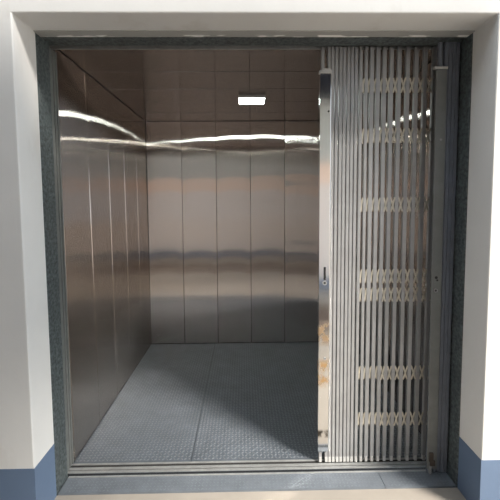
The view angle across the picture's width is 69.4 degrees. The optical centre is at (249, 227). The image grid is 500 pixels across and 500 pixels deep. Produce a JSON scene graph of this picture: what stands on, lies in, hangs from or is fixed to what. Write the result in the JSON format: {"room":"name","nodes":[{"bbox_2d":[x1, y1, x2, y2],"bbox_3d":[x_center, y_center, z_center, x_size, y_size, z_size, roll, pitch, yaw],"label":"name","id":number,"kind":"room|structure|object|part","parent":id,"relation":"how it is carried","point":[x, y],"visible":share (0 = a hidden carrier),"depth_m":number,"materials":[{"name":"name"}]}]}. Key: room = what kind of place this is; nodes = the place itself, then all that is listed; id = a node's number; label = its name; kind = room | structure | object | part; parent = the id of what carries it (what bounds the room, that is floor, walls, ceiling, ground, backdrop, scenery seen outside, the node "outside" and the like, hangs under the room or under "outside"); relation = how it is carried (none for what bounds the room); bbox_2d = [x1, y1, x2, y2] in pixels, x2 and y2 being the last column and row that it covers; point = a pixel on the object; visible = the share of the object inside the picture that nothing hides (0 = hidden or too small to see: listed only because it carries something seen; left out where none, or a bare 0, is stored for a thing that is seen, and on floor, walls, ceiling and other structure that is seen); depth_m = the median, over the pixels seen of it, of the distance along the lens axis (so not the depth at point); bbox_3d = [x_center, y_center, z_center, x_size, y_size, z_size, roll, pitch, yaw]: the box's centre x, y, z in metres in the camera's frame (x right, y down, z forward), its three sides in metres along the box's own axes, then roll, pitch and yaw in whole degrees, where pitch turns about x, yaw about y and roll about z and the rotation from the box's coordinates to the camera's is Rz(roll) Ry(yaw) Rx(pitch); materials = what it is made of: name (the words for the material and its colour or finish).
{"room":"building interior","nodes":[
{"label":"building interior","id":0,"kind":"room"},
{"bbox_2d":[54,50,151,460],"bbox_3d":[-1.042,0.121,2.865,0.038,2.333,1.762,0,4,-1],"label":"wall","id":1,"kind":"structure","parent":0,"point":[103,142],"depth_m":2.48,"materials":[{"name":"silver metal"}]},
{"bbox_3d":[-1.020,0.183,2.165,0.017,2.295,0.352,0,4,-1],"label":"wall panel","id":2,"kind":"part","parent":1,"relation":"part of","materials":[{"name":"silver metal"}]},
{"bbox_3d":[-1.027,0.159,2.514,0.015,2.295,0.341,0,4,-1],"label":"wall panel","id":3,"kind":"part","parent":1,"relation":"part of","materials":[{"name":"silver metal"}]},
{"bbox_3d":[-1.032,0.136,2.857,0.015,2.295,0.341,0,4,-1],"label":"wall panel","id":4,"kind":"part","parent":1,"relation":"part of","materials":[{"name":"silver metal"}]},
{"bbox_3d":[-1.039,0.112,3.200,0.014,2.295,0.341,0,4,-1],"label":"wall panel","id":5,"kind":"part","parent":1,"relation":"part of","materials":[{"name":"silver metal"}]},
{"bbox_3d":[-1.045,0.088,3.544,0.013,2.295,0.341,0,4,-1],"label":"wall panel","id":6,"kind":"part","parent":1,"relation":"part of","materials":[{"name":"silver metal"}]},
{"bbox_2d":[145,121,345,343],"bbox_3d":[0.004,0.053,3.740,2.118,2.333,0.042,0,4,-1],"label":"wall","id":7,"kind":"structure","parent":0,"point":[232,206],"depth_m":3.73,"materials":[{"name":"silver metal"}]},
{"bbox_3d":[-0.869,0.075,3.720,0.351,2.295,0.016,0,4,-1],"label":"wall panel","id":8,"kind":"part","parent":7,"relation":"part of","materials":[{"name":"silver metal"}]},
{"bbox_3d":[-0.517,0.072,3.725,0.348,2.295,0.016,0,4,-1],"label":"wall panel","id":9,"kind":"part","parent":7,"relation":"part of","materials":[{"name":"silver metal"}]},
{"bbox_3d":[-0.167,0.069,3.731,0.348,2.295,0.015,0,4,-1],"label":"wall panel","id":10,"kind":"part","parent":7,"relation":"part of","materials":[{"name":"silver metal"}]},
{"bbox_3d":[0.183,0.066,3.738,0.348,2.295,0.012,0,4,-1],"label":"wall panel","id":11,"kind":"part","parent":7,"relation":"part of","materials":[{"name":"silver metal"}]},
{"bbox_3d":[0.533,0.064,3.740,0.348,2.295,0.022,0,4,-1],"label":"wall panel","id":12,"kind":"part","parent":7,"relation":"part of","materials":[{"name":"silver metal"}]},
{"bbox_3d":[0.881,0.061,3.747,0.344,2.295,0.018,0,4,-1],"label":"wall panel","id":13,"kind":"part","parent":7,"relation":"part of","materials":[{"name":"silver metal"}]},
{"bbox_2d":[60,50,430,120],"bbox_3d":[0.011,-1.034,2.789,2.116,0.032,1.746,0,4,-1],"label":"ceiling","id":14,"kind":"structure","parent":0,"point":[157,85],"depth_m":2.43,"materials":[{"name":"silver metal"}]},
{"bbox_2d":[49,46,432,49],"bbox_3d":[0.025,-0.981,1.912,2.172,0.072,0.008,0,4,-1],"label":"track","id":15,"kind":"object","parent":14,"relation":"attached to","point":[51,47],"visible":0.08,"depth_m":1.91,"materials":[{"name":"metal"}]},
{"bbox_3d":[0.022,-0.973,2.099,2.094,0.004,0.357,0,4,-1],"label":"panel","id":16,"kind":"part","parent":14,"relation":"part of","materials":[{"name":"silver metal"}]},
{"bbox_3d":[0.011,-1.021,2.795,2.094,0.005,0.340,0,4,-1],"label":"panel","id":17,"kind":"part","parent":14,"relation":"part of","materials":[{"name":"silver metal"}]},
{"bbox_3d":[0.005,-1.045,3.138,2.094,0.003,0.340,0,4,-1],"label":"panel","id":18,"kind":"part","parent":14,"relation":"part of","materials":[{"name":"silver metal"}]},
{"bbox_3d":[-0.001,-1.068,3.482,2.094,0.004,0.340,0,4,-1],"label":"panel","id":19,"kind":"part","parent":14,"relation":"part of","materials":[{"name":"silver metal"}]},
{"bbox_3d":[0.017,-0.997,2.451,2.094,0.003,0.340,0,4,-1],"label":"panel","id":20,"kind":"part","parent":14,"relation":"part of","materials":[{"name":"silver metal"}]},
{"bbox_2d":[238,95,265,103],"bbox_3d":[0.014,-1.014,2.865,0.208,0.022,0.185,0,4,-1],"label":"recessed light","id":21,"kind":"object","parent":14,"relation":"in","point":[243,99],"visible":1,"depth_m":2.82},
{"bbox_2d":[239,98,264,103],"bbox_3d":[0.014,-1.007,2.866,0.198,0.004,0.175,0,4,-1],"label":"diffuser","id":22,"kind":"object","parent":21,"relation":"attached to","point":[241,100],"depth_m":2.85,"materials":[{"name":"white plastic"}]},
{"bbox_2d":[73,342,425,463],"bbox_3d":[0.027,1.301,2.949,2.116,0.052,1.749,0,4,-1],"label":"floor","id":23,"kind":"structure","parent":0,"point":[210,401],"depth_m":2.60,"materials":[{"name":"metal"}]},
{"bbox_3d":[-0.689,1.286,2.932,0.667,0.009,1.741,0,4,-1],"label":"plate","id":24,"kind":"part","parent":23,"relation":"part of","materials":[{"name":"metal"}]},
{"bbox_3d":[0.362,1.277,2.949,1.429,0.009,1.741,0,4,-1],"label":"plate","id":25,"kind":"part","parent":23,"relation":"part of","materials":[{"name":"metal"}]},
{"bbox_2d":[0,0,499,468],"bbox_3d":[-0.666,-0.432,1.640,6.600,4.800,0.177,0,4,-1],"label":"wall","id":26,"kind":"structure","parent":0,"point":[26,411],"depth_m":1.62,"materials":[{"name":"white paint"}]},
{"bbox_2d":[0,444,56,499],"bbox_3d":[-2.470,1.272,1.724,2.968,0.329,0.172,0,4,-1],"label":"baseboard","id":27,"kind":"structure","parent":26,"relation":"attached to","point":[38,483],"depth_m":1.66,"materials":[{"name":"blue paint"}]},
{"bbox_2d":[35,33,472,494],"bbox_3d":[0.036,0.176,1.852,2.127,2.372,0.140,0,4,-1],"label":"door frame","id":28,"kind":"structure","parent":26,"relation":"attached to","point":[42,43],"depth_m":1.81,"materials":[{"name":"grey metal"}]},
{"bbox_2d":[33,30,474,36],"bbox_3d":[0.029,-0.935,1.712,2.063,0.034,0.060,0,4,-1],"label":"trim","id":29,"kind":"structure","parent":26,"relation":"attached to","point":[42,33],"depth_m":1.71,"materials":[{"name":"grey metal"}]},
{"bbox_2d":[426,42,459,474],"bbox_3d":[0.999,0.200,1.891,0.135,2.272,0.040,0,4,-1],"label":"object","id":30,"kind":"object","parent":26,"relation":"attached to","point":[447,75],"visible":1,"depth_m":1.88,"materials":[{"name":"metal"}]},
{"bbox_2d":[458,436,499,499],"bbox_3d":[1.862,1.237,1.793,1.568,0.329,0.172,0,4,-1],"label":"baseboard","id":31,"kind":"structure","parent":26,"relation":"attached to","point":[478,479],"depth_m":1.72,"materials":[{"name":"blue paint"}]},
{"bbox_2d":[54,488,465,499],"bbox_3d":[-0.621,1.537,-0.199,6.600,0.060,4.112,0,4,-1],"label":"floor","id":32,"kind":"structure","parent":0,"point":[409,493],"depth_m":1.83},
{"bbox_2d":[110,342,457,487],"bbox_3d":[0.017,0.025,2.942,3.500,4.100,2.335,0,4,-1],"label":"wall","id":33,"kind":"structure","parent":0,"point":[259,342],"depth_m":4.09,"materials":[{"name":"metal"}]},
{"bbox_2d":[68,457,425,476],"bbox_3d":[0.042,1.364,2.039,2.170,0.052,0.074,0,4,-1],"label":"door sill track","id":34,"kind":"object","parent":33,"relation":"attached to","point":[297,465],"depth_m":2.03,"materials":[{"name":"metal"}]},
{"bbox_2d":[49,47,73,470],"bbox_3d":[-1.032,0.211,1.947,0.036,2.274,0.077,0,4,-1],"label":"post","id":35,"kind":"object","parent":34,"relation":"on","point":[52,54],"visible":0.55,"depth_m":1.95,"materials":[{"name":"grey metal"}]},
{"bbox_3d":[0.043,1.343,2.008,2.170,0.006,0.015,0,4,-1],"label":"rail","id":36,"kind":"part","parent":34,"relation":"part of","materials":[{"name":"metal"}]},
{"bbox_3d":[0.042,1.340,2.049,2.170,0.006,0.051,0,4,-1],"label":"rail","id":37,"kind":"part","parent":34,"relation":"part of","materials":[{"name":"metal"}]},
{"bbox_2d":[317,46,442,461],"bbox_3d":[0.707,0.189,1.979,0.672,2.289,0.036,0,4,-1],"label":"gate","id":38,"kind":"object","parent":34,"relation":"on","point":[340,100],"visible":0.95,"depth_m":1.97,"materials":[{"name":"silver metal"}]},
{"bbox_2d":[58,469,455,494],"bbox_3d":[0.045,1.371,1.921,2.055,0.054,0.116,0,4,-1],"label":"sill","id":39,"kind":"structure","parent":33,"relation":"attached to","point":[370,479],"depth_m":1.91,"materials":[{"name":"metal"}]},
{"bbox_3d":[0.888,1.347,1.927,0.368,0.013,0.105,0,4,-1],"label":"checker plate","id":40,"kind":"part","parent":39,"relation":"part of","materials":[{"name":"metal"}]},
{"bbox_2d":[354,61,430,437],"bbox_3d":[1.077,0.104,2.899,0.042,2.333,1.762,0,4,-1],"label":"wall","id":41,"kind":"structure","parent":0,"point":[429,63],"depth_m":2.53,"materials":[{"name":"silver metal"}]},
{"bbox_3d":[1.059,0.071,3.578,0.015,2.295,0.341,0,4,-1],"label":"wall panel","id":42,"kind":"part","parent":41,"relation":"part of","materials":[{"name":"silver metal"}]},
{"bbox_3d":[1.065,0.095,3.234,0.015,2.295,0.341,0,4,-1],"label":"wall panel","id":43,"kind":"part","parent":41,"relation":"part of","materials":[{"name":"silver metal"}]},
{"bbox_3d":[1.069,0.118,2.891,0.024,2.295,0.341,0,4,-1],"label":"wall panel","id":44,"kind":"part","parent":41,"relation":"part of","materials":[{"name":"silver metal"}]},
{"bbox_3d":[1.077,0.142,2.547,0.014,2.295,0.341,0,4,-1],"label":"wall panel","id":45,"kind":"part","parent":41,"relation":"part of","materials":[{"name":"silver metal"}]},
{"bbox_3d":[1.081,0.166,2.199,0.017,2.295,0.352,0,4,-1],"label":"wall panel","id":46,"kind":"part","parent":41,"relation":"part of","materials":[{"name":"silver metal"}]}
]}

